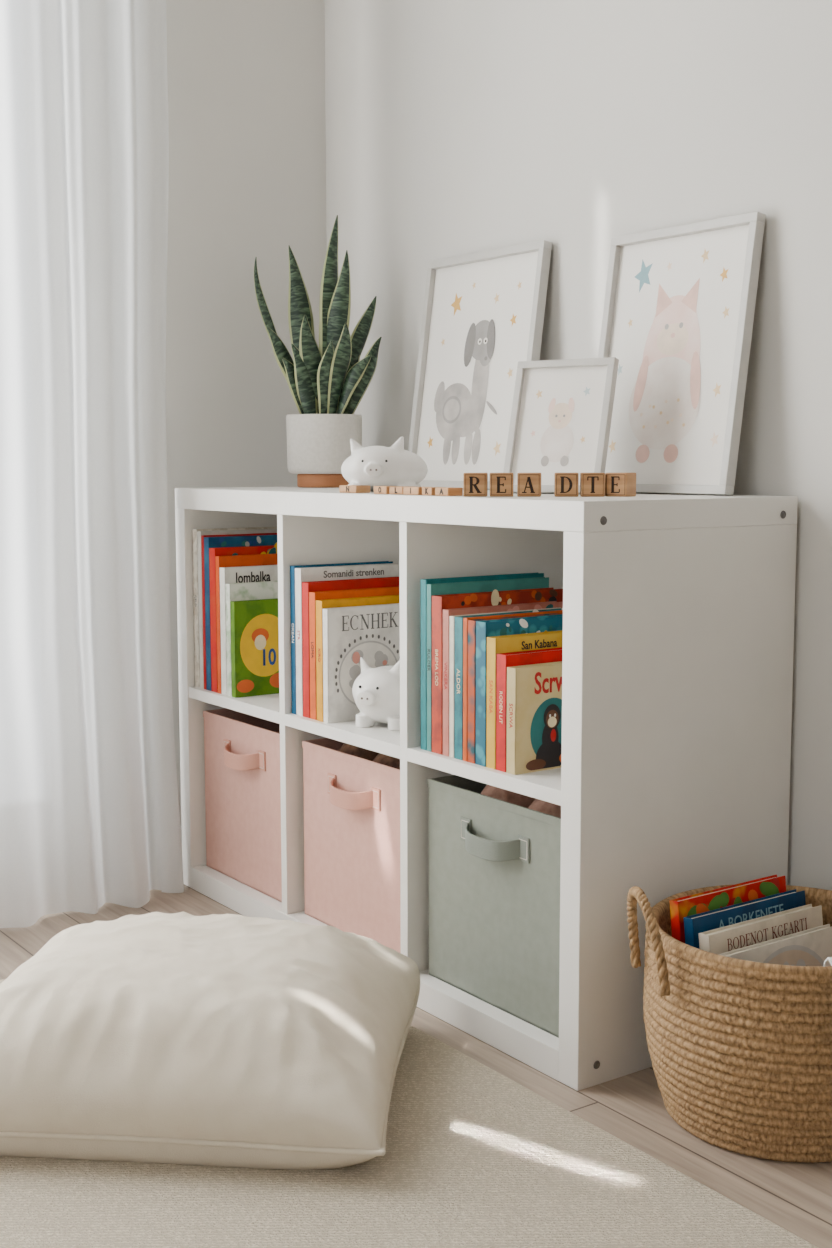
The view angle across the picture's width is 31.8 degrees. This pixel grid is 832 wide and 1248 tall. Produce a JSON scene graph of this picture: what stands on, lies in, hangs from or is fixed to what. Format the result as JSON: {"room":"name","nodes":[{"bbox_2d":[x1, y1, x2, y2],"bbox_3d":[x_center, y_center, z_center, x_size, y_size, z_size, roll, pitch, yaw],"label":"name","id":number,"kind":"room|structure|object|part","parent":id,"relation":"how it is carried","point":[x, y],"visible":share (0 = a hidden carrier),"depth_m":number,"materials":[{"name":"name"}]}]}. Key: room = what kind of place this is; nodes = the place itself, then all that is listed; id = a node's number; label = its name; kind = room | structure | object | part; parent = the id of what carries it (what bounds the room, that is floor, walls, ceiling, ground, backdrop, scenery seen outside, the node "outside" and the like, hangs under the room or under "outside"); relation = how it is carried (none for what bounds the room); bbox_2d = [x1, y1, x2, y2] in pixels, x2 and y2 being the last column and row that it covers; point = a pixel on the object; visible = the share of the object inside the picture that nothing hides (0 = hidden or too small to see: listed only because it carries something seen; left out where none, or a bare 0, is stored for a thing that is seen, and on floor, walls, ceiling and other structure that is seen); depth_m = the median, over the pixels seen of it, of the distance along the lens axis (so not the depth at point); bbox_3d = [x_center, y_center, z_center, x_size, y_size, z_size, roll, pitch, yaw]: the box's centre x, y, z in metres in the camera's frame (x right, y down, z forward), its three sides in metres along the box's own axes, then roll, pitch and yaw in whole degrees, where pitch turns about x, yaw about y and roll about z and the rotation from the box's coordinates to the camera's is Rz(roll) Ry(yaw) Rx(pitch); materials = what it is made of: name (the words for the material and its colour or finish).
{"room":"child's bedroom","nodes":[
{"label":"child's bedroom","id":0,"kind":"room"},
{"bbox_2d":[166,0,326,825],"bbox_3d":[-1.732,-0.680,2.018,3.710,2.550,0.100,-5,8,-35],"label":"wall","id":1,"kind":"structure","parent":0,"point":[246,78],"depth_m":2.92,"materials":[{"name":"paint"}]},
{"bbox_2d":[0,0,183,927],"bbox_3d":[-1.213,-0.646,2.127,1.894,2.450,0.128,-5,8,-35],"label":"curtain","id":2,"kind":"object","parent":1,"relation":"hanging from","point":[90,819],"visible":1,"depth_m":2.63,"materials":[{"name":"white fabric"}]},
{"bbox_2d":[0,884,831,1247],"bbox_3d":[-0.461,0.836,0.373,3.910,0.100,4.509,-5,8,-35],"label":"floor","id":3,"kind":"structure","parent":0,"point":[796,1197],"depth_m":1.83,"materials":[{"name":"brown wood"}]},
{"bbox_2d":[0,979,818,1247],"bbox_3d":[-0.542,0.736,0.767,2.440,0.010,2.660,-5,8,-35],"label":"rug","id":4,"kind":"object","parent":3,"relation":"on","point":[474,1157],"visible":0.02,"depth_m":1.63,"materials":[{"name":"carpet"}]},
{"bbox_2d":[0,911,419,1169],"bbox_3d":[-0.303,0.508,1.912,0.592,0.188,0.505,1,6,6],"label":"floor cushion","id":5,"kind":"object","parent":4,"relation":"on","point":[224,1040],"visible":1,"depth_m":1.72,"materials":[{"name":"beige fabric"}]},
{"bbox_2d":[175,486,797,1090],"bbox_3d":[0.041,0.164,2.456,0.400,0.770,1.162,-5,8,-35],"label":"cube shelf","id":6,"kind":"object","parent":3,"relation":"on","point":[673,777],"visible":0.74,"depth_m":2.00,"materials":[{"name":"white laminate"}]},
{"bbox_2d":[192,527,276,687],"bbox_3d":[-0.334,-0.035,2.819,0.200,0.300,0.020,-5,8,-35],"label":"book","id":7,"kind":"object","parent":6,"relation":"on","point":[194,531],"visible":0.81,"depth_m":2.76,"materials":[{"name":"grey paper"}]},
{"bbox_2d":[197,529,276,688],"bbox_3d":[-0.324,-0.032,2.804,0.200,0.297,0.016,-5,8,-35],"label":"book","id":8,"kind":"object","parent":6,"relation":"on","point":[252,531],"visible":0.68,"depth_m":2.75,"materials":[{"name":"paper"}]},
{"bbox_2d":[201,533,276,689],"bbox_3d":[-0.316,-0.027,2.793,0.200,0.290,0.010,-5,8,-35],"label":"book","id":9,"kind":"object","parent":6,"relation":"on","point":[202,536],"visible":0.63,"depth_m":2.74,"materials":[{"name":"red paper"}]},
{"bbox_2d":[204,535,277,690],"bbox_3d":[-0.286,-0.026,2.795,0.250,0.287,0.021,-5,8,-35],"label":"book","id":10,"kind":"object","parent":6,"relation":"on","point":[254,540],"visible":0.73,"depth_m":2.73,"materials":[{"name":"blue paper"}]},
{"bbox_2d":[219,536,263,546],"bbox_3d":[-0.295,-0.156,2.762,0.173,0.020,0.001,-5,8,-35],"label":"picture","id":11,"kind":"object","parent":10,"relation":"attached to","point":[241,541],"depth_m":2.74,"materials":[{"name":"blue paper"}]},
{"bbox_2d":[203,708,281,901],"bbox_3d":[-0.182,0.321,2.770,0.376,0.304,0.327,-5,8,-35],"label":"storage bin","id":12,"kind":"object","parent":6,"relation":"in","point":[242,751],"visible":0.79,"depth_m":2.69,"materials":[{"name":"pink fabric"}]},
{"bbox_3d":[-0.324,0.244,2.661,0.030,0.036,0.120,-5,8,-35],"label":"handle","id":13,"kind":"part","parent":12,"relation":"part of","materials":[{"name":"pink fabric"}]},
{"bbox_2d":[209,542,277,692],"bbox_3d":[-0.277,-0.018,2.774,0.240,0.275,0.025,-5,8,-35],"label":"book","id":14,"kind":"object","parent":6,"relation":"on","point":[272,549],"visible":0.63,"depth_m":2.71,"materials":[{"name":"red paper"}]},
{"bbox_2d":[232,542,277,554],"bbox_3d":[-0.275,-0.132,2.748,0.202,0.042,0.001,-5,8,-35],"label":"picture","id":15,"kind":"object","parent":14,"relation":"attached to","point":[267,549],"depth_m":2.73},
{"bbox_2d":[215,553,277,693],"bbox_3d":[-0.274,-0.005,2.754,0.220,0.254,0.015,-5,8,-35],"label":"book","id":16,"kind":"object","parent":6,"relation":"on","point":[256,559],"visible":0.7,"depth_m":2.70,"materials":[{"name":"orange paper"}]},
{"bbox_2d":[219,565,277,694],"bbox_3d":[-0.255,0.006,2.746,0.240,0.234,0.022,-5,8,-35],"label":"book","id":17,"kind":"object","parent":6,"relation":"on","point":[242,574],"visible":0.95,"depth_m":2.68,"materials":[{"name":"paper"}]},
{"bbox_2d":[225,581,277,696],"bbox_3d":[-0.252,0.022,2.725,0.220,0.206,0.018,-5,8,-35],"label":"book","id":18,"kind":"object","parent":6,"relation":"on","point":[265,589],"visible":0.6,"depth_m":2.67,"materials":[{"name":"paper"}]},
{"bbox_2d":[230,598,278,697],"bbox_3d":[-0.248,0.040,2.708,0.205,0.175,0.016,-5,8,-35],"label":"book","id":19,"kind":"object","parent":6,"relation":"on","point":[254,623],"visible":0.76,"depth_m":2.67,"materials":[{"name":"green paper"}]},
{"bbox_2d":[237,614,278,692],"bbox_3d":[-0.280,0.052,2.677,0.112,0.142,0.001,-5,8,-35],"label":"picture","id":20,"kind":"object","parent":19,"relation":"attached to","point":[257,634],"depth_m":2.67,"materials":[{"name":"yellow"}]},
{"bbox_2d":[254,215,381,487],"bbox_3d":[-0.178,-0.520,2.794,0.224,0.514,0.145,3,7,25],"label":"potted snake plant","id":21,"kind":"object","parent":6,"relation":"on","point":[327,383],"visible":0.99,"depth_m":2.76,"materials":[{"name":"green plant"}]},
{"bbox_3d":[-0.176,-0.277,2.821,0.106,0.026,0.106,-5,8,-35],"label":"pot","id":22,"kind":"part","parent":21,"relation":"part of","materials":[{"name":"wood"}]},
{"bbox_3d":[-0.176,-0.346,2.813,0.145,0.112,0.145,-5,8,-35],"label":"pot","id":23,"kind":"part","parent":21,"relation":"part of","materials":[{"name":"white ceramic"}]},
{"bbox_2d":[290,561,392,713],"bbox_3d":[-0.126,0.021,2.528,0.200,0.252,0.016,-5,8,-35],"label":"book","id":24,"kind":"object","parent":6,"relation":"on","point":[292,568],"visible":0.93,"depth_m":2.47,"materials":[{"name":"blue paper"}]},
{"bbox_2d":[295,563,399,715],"bbox_3d":[-0.103,0.024,2.521,0.230,0.249,0.022,-5,8,-35],"label":"book","id":25,"kind":"object","parent":6,"relation":"on","point":[309,574],"visible":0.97,"depth_m":2.46,"materials":[{"name":"grey paper"}]},
{"bbox_2d":[302,577,399,717],"bbox_3d":[-0.088,0.036,2.506,0.235,0.227,0.022,-5,8,-35],"label":"book","id":26,"kind":"object","parent":6,"relation":"on","point":[314,586],"visible":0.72,"depth_m":2.44,"materials":[{"name":"red paper"}]},
{"bbox_2d":[302,738,400,952],"bbox_3d":[0.030,0.354,2.470,0.376,0.304,0.325,-5,8,-35],"label":"storage bin","id":27,"kind":"object","parent":6,"relation":"in","point":[352,803],"visible":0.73,"depth_m":2.38,"materials":[{"name":"pink fabric"}]},
{"bbox_3d":[-0.112,0.277,2.361,0.030,0.036,0.120,-5,8,-35],"label":"handle","id":28,"kind":"part","parent":27,"relation":"part of","materials":[{"name":"pink fabric"}]},
{"bbox_2d":[339,743,378,760],"bbox_3d":[-0.087,0.240,2.473,0.102,0.101,0.101,-5,8,-35],"label":"ball","id":29,"kind":"object","parent":27,"relation":"in","point":[346,748],"visible":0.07,"depth_m":2.43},
{"bbox_2d":[373,753,399,769],"bbox_3d":[-0.028,0.250,2.381,0.102,0.102,0.101,-5,8,-35],"label":"ball","id":30,"kind":"object","parent":27,"relation":"in","point":[383,759],"visible":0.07,"depth_m":2.35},
{"bbox_2d":[309,586,399,719],"bbox_3d":[-0.080,0.046,2.486,0.226,0.212,0.020,-5,8,-35],"label":"book","id":31,"kind":"object","parent":6,"relation":"on","point":[385,591],"visible":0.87,"depth_m":2.43,"materials":[{"name":"paper"}]},
{"bbox_2d":[339,485,369,492],"bbox_3d":[-0.098,-0.214,2.323,0.028,0.012,0.046,-5,8,-39],"label":"block","id":32,"kind":"object","parent":6,"relation":"on","point":[342,488],"depth_m":2.31,"materials":[{"name":"brown wood"}]},
{"bbox_2d":[315,595,399,721],"bbox_3d":[-0.071,0.054,2.466,0.216,0.200,0.021,-5,8,-35],"label":"book","id":33,"kind":"object","parent":6,"relation":"on","point":[390,599],"visible":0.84,"depth_m":2.41,"materials":[{"name":"yellow paper"}]},
{"bbox_2d":[322,603,399,722],"bbox_3d":[-0.063,0.062,2.447,0.205,0.188,0.019,-5,8,-35],"label":"book","id":34,"kind":"object","parent":6,"relation":"on","point":[371,633],"visible":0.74,"depth_m":2.41,"materials":[{"name":"grey paper"}]},
{"bbox_2d":[335,634,399,705],"bbox_3d":[-0.077,0.078,2.429,0.137,0.123,0.003,-5,8,-35],"label":"picture","id":35,"kind":"object","parent":34,"relation":"attached to","point":[377,650],"depth_m":2.41},
{"bbox_2d":[352,657,399,730],"bbox_3d":[-0.047,0.110,2.365,0.119,0.112,0.143,3,7,29],"label":"piggy bank","id":36,"kind":"object","parent":6,"relation":"on","point":[376,691],"visible":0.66,"depth_m":2.32,"materials":[{"name":"white ceramic"}]},
{"bbox_2d":[341,437,427,490],"bbox_3d":[-0.053,-0.261,2.398,0.143,0.090,0.121,0,6,5],"label":"piggy bank","id":37,"kind":"object","parent":6,"relation":"on","point":[373,466],"visible":0.8,"depth_m":2.37,"materials":[{"name":"white ceramic"}]},
{"bbox_2d":[374,486,462,495],"bbox_3d":[0.001,-0.199,2.187,0.040,0.012,0.196,-5,8,-38],"label":"blocks","id":38,"kind":"object","parent":6,"relation":"on","point":[439,491],"depth_m":2.16,"materials":[{"name":"brown wood"}]},
{"bbox_2d":[463,473,487,496],"bbox_3d":[0.085,-0.199,2.081,0.034,0.034,0.034,0,6,5],"label":"block","id":39,"kind":"object","parent":6,"relation":"on","point":[474,484],"visible":1,"depth_m":2.06,"materials":[{"name":"brown wood"}]},
{"bbox_2d":[408,240,551,489],"bbox_3d":[0.103,-0.448,2.591,0.072,0.416,0.334,-5,8,-35],"label":"picture frame","id":40,"kind":"object","parent":6,"relation":"on","point":[483,315],"visible":0.91,"depth_m":2.60,"materials":[{"name":"paint"}]},
{"bbox_2d":[420,572,543,750],"bbox_3d":[0.103,0.054,2.226,0.225,0.254,0.016,-5,8,-35],"label":"book","id":41,"kind":"object","parent":6,"relation":"on","point":[423,582],"visible":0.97,"depth_m":2.17,"materials":[{"name":"paper"}]},
{"bbox_2d":[426,577,548,751],"bbox_3d":[0.111,0.058,2.215,0.226,0.248,0.012,-5,8,-35],"label":"book","id":42,"kind":"object","parent":6,"relation":"on","point":[536,582],"visible":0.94,"depth_m":2.16,"materials":[{"name":"paper"}]},
{"bbox_2d":[428,775,560,1037],"bbox_3d":[0.242,0.388,2.171,0.376,0.304,0.325,-5,8,-35],"label":"storage bin","id":43,"kind":"object","parent":6,"relation":"in","point":[494,864],"visible":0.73,"depth_m":2.07,"materials":[{"name":"green fabric"}]},
{"bbox_3d":[0.100,0.310,2.062,0.030,0.036,0.120,-5,8,-35],"label":"handle","id":44,"kind":"part","parent":43,"relation":"part of","materials":[{"name":"fabric"}]},
{"bbox_2d":[481,784,535,807],"bbox_3d":[0.140,0.275,2.152,0.102,0.102,0.102,-5,8,-35],"label":"ball","id":45,"kind":"object","parent":43,"relation":"in","point":[525,801],"visible":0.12,"depth_m":2.11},
{"bbox_2d":[528,799,560,817],"bbox_3d":[0.203,0.285,2.062,0.102,0.102,0.102,-5,8,-35],"label":"ball","id":46,"kind":"object","parent":43,"relation":"in","point":[542,806],"visible":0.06,"depth_m":2.03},
{"bbox_2d":[432,588,562,754],"bbox_3d":[0.125,0.064,2.201,0.232,0.238,0.028,-5,8,-35],"label":"book","id":47,"kind":"object","parent":6,"relation":"on","point":[465,600],"visible":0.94,"depth_m":2.14,"materials":[{"name":"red paper"}]},
{"bbox_2d":[461,589,557,605],"bbox_3d":[0.141,-0.035,2.184,0.186,0.037,0.002,-5,8,-35],"label":"picture","id":48,"kind":"object","parent":47,"relation":"attached to","point":[495,598],"depth_m":2.18,"materials":[{"name":"orange paper"}]},
{"bbox_2d":[490,473,512,496],"bbox_3d":[0.121,-0.198,2.078,0.034,0.034,0.034,0,6,3],"label":"block","id":49,"kind":"object","parent":6,"relation":"on","point":[501,484],"visible":1,"depth_m":2.06,"materials":[{"name":"brown wood"}]},
{"bbox_2d":[442,601,562,756],"bbox_3d":[0.131,0.079,2.180,0.216,0.214,0.017,-5,8,-35],"label":"book","id":50,"kind":"object","parent":6,"relation":"on","point":[446,613],"visible":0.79,"depth_m":2.12,"materials":[{"name":"beige paper"}]},
{"bbox_2d":[507,604,552,610],"bbox_3d":[0.144,-0.010,2.170,0.155,0.035,0.001,-5,8,-35],"label":"picture","id":51,"kind":"object","parent":50,"relation":"attached to","point":[511,607],"depth_m":2.19,"materials":[{"name":"pink paper"}]},
{"bbox_2d":[449,607,562,757],"bbox_3d":[0.137,0.084,2.167,0.210,0.206,0.012,-5,8,-35],"label":"book","id":52,"kind":"object","parent":6,"relation":"on","point":[451,618],"visible":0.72,"depth_m":2.11,"materials":[{"name":"paper"}]},
{"bbox_2d":[454,608,560,759],"bbox_3d":[0.143,0.084,2.150,0.200,0.211,0.021,-5,8,-35],"label":"book","id":53,"kind":"object","parent":6,"relation":"on","point":[458,620],"visible":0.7,"depth_m":2.10,"materials":[{"name":"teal paper"}]},
{"bbox_2d":[463,610,562,761],"bbox_3d":[0.151,0.087,2.139,0.200,0.206,0.010,-5,8,-35],"label":"book","id":54,"kind":"object","parent":6,"relation":"on","point":[465,620],"visible":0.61,"depth_m":2.08,"materials":[{"name":"paper"}]},
{"bbox_2d":[467,612,562,763],"bbox_3d":[0.160,0.090,2.127,0.200,0.204,0.018,-5,8,-35],"label":"book","id":55,"kind":"object","parent":6,"relation":"on","point":[471,626],"visible":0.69,"depth_m":2.07,"materials":[{"name":"paper"}]},
{"bbox_2d":[475,614,562,766],"bbox_3d":[0.179,0.091,2.112,0.215,0.205,0.026,-5,8,-35],"label":"book","id":56,"kind":"object","parent":6,"relation":"on","point":[535,624],"visible":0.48,"depth_m":2.06,"materials":[{"name":"teal paper"}]},
{"bbox_2d":[500,619,552,635],"bbox_3d":[0.191,0.006,2.096,0.183,0.034,0.002,-5,8,-35],"label":"picture","id":57,"kind":"object","parent":56,"relation":"attached to","point":[522,626],"depth_m":2.07,"materials":[{"name":"teal paper"}]},
{"bbox_2d":[486,630,562,768],"bbox_3d":[0.190,0.104,2.094,0.210,0.184,0.022,-5,8,-35],"label":"book","id":58,"kind":"object","parent":6,"relation":"on","point":[550,639],"visible":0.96,"depth_m":2.04,"materials":[{"name":"paper"}]},
{"bbox_2d":[517,473,540,496],"bbox_3d":[0.161,-0.198,2.075,0.034,0.034,0.034,1,6,6],"label":"block","id":59,"kind":"object","parent":6,"relation":"on","point":[528,484],"visible":1,"depth_m":2.06,"materials":[{"name":"brown wood"}]},
{"bbox_2d":[496,647,562,771],"bbox_3d":[0.201,0.116,2.075,0.206,0.163,0.022,-5,8,-35],"label":"book","id":60,"kind":"object","parent":6,"relation":"on","point":[503,660],"visible":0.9,"depth_m":2.02,"materials":[{"name":"red paper"}]},
{"bbox_2d":[506,661,561,774],"bbox_3d":[0.212,0.126,2.056,0.200,0.147,0.021,-5,8,-35],"label":"book","id":61,"kind":"object","parent":6,"relation":"on","point":[534,691],"visible":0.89,"depth_m":2.01,"materials":[{"name":"beige paper"}]},
{"bbox_2d":[526,698,561,770],"bbox_3d":[0.190,0.151,2.031,0.096,0.098,0.001,-5,8,-35],"label":"picture","id":62,"kind":"object","parent":61,"relation":"attached to","point":[543,715],"depth_m":2.02,"materials":[{"name":"multicoloured"}]},
{"bbox_2d":[503,357,618,493],"bbox_3d":[0.217,-0.299,2.215,0.168,0.203,0.062,4,8,35],"label":"picture frame","id":63,"kind":"object","parent":6,"relation":"on","point":[561,413],"visible":0.81,"depth_m":2.21,"materials":[{"name":"paint"}]},
{"bbox_2d":[554,473,578,496],"bbox_3d":[0.213,-0.198,2.071,0.034,0.034,0.034,0,6,5],"label":"block","id":64,"kind":"object","parent":6,"relation":"on","point":[565,484],"visible":1,"depth_m":2.06,"materials":[{"name":"brown wood"}]},
{"bbox_2d":[580,473,604,496],"bbox_3d":[0.250,-0.197,2.068,0.034,0.034,0.034,0,6,4],"label":"block","id":65,"kind":"object","parent":6,"relation":"on","point":[591,484],"visible":1,"depth_m":2.05,"materials":[{"name":"brown wood"}]},
{"bbox_2d":[605,472,635,496],"bbox_3d":[0.289,-0.197,2.065,0.034,0.034,0.034,4,8,32],"label":"block","id":66,"kind":"object","parent":6,"relation":"on","point":[616,484],"visible":1,"depth_m":2.05,"materials":[{"name":"brown wood"}]},
{"bbox_2d":[598,212,765,495],"bbox_3d":[0.381,-0.397,2.199,0.071,0.400,0.302,-5,8,-35],"label":"picture frame","id":67,"kind":"object","parent":6,"relation":"on","point":[680,301],"visible":0.91,"depth_m":2.18,"materials":[{"name":"paint"}]},
{"bbox_2d":[627,884,831,1162],"bbox_3d":[0.461,0.467,1.838,0.346,0.304,0.346,4,7,30],"label":"seagrass basket","id":68,"kind":"object","parent":3,"relation":"on","point":[740,1051],"visible":0.87,"depth_m":1.71,"materials":[{"name":"beige wicker"}]},
{"bbox_3d":[0.279,0.380,1.791,0.030,0.119,0.112,-1,7,-11],"label":"handle","id":69,"kind":"part","parent":68,"relation":"part of","materials":[{"name":"beige wicker"}]},
{"bbox_2d":[669,874,785,942],"bbox_3d":[0.416,0.471,1.902,0.200,0.260,0.047,-5,8,-35],"label":"book","id":70,"kind":"object","parent":68,"relation":"in","point":[730,895],"visible":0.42,"depth_m":1.88,"materials":[{"name":"red paper"}]},
{"bbox_2d":[687,878,779,915],"bbox_3d":[0.413,0.373,1.893,0.176,0.064,0.002,-5,1,-35],"label":"picture","id":71,"kind":"object","parent":70,"relation":"attached to","point":[772,887],"depth_m":1.89},
{"bbox_2d":[683,889,805,948],"bbox_3d":[0.434,0.482,1.886,0.210,0.243,0.045,-5,8,-35],"label":"book","id":72,"kind":"object","parent":68,"relation":"in","point":[695,924],"visible":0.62,"depth_m":1.87,"materials":[{"name":"paper"}]},
{"bbox_2d":[698,904,822,954],"bbox_3d":[0.449,0.490,1.863,0.210,0.230,0.046,-5,8,-35],"label":"book","id":73,"kind":"object","parent":68,"relation":"in","point":[743,934],"visible":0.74,"depth_m":1.85,"materials":[{"name":"beige paper"}]},
{"bbox_2d":[719,924,831,965],"bbox_3d":[0.464,0.502,1.834,0.205,0.214,0.040,-5,8,-35],"label":"book","id":74,"kind":"object","parent":68,"relation":"in","point":[810,947],"visible":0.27,"depth_m":1.84,"materials":[{"name":"paper"}]},
{"bbox_2d":[763,945,823,965],"bbox_3d":[0.470,0.491,1.829,0.176,0.176,0.001,-5,1,-35],"label":"picture","id":75,"kind":"object","parent":74,"relation":"attached to","point":[792,955],"depth_m":1.84},
{"bbox_2d":[824,957,831,965],"bbox_3d":[0.538,0.435,1.693,0.168,0.115,0.069,-3,7,-27],"label":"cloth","id":76,"kind":"object","parent":68,"relation":"on","point":[828,962],"visible":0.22,"depth_m":1.67,"materials":[{"name":"white fabric"}]},
{"bbox_2d":[325,0,831,890],"bbox_3d":[1.095,-0.606,1.315,0.100,2.550,4.509,-5,8,-35],"label":"wall","id":77,"kind":"structure","parent":0,"point":[455,128],"depth_m":2.33,"materials":[{"name":"paint"}]}
]}

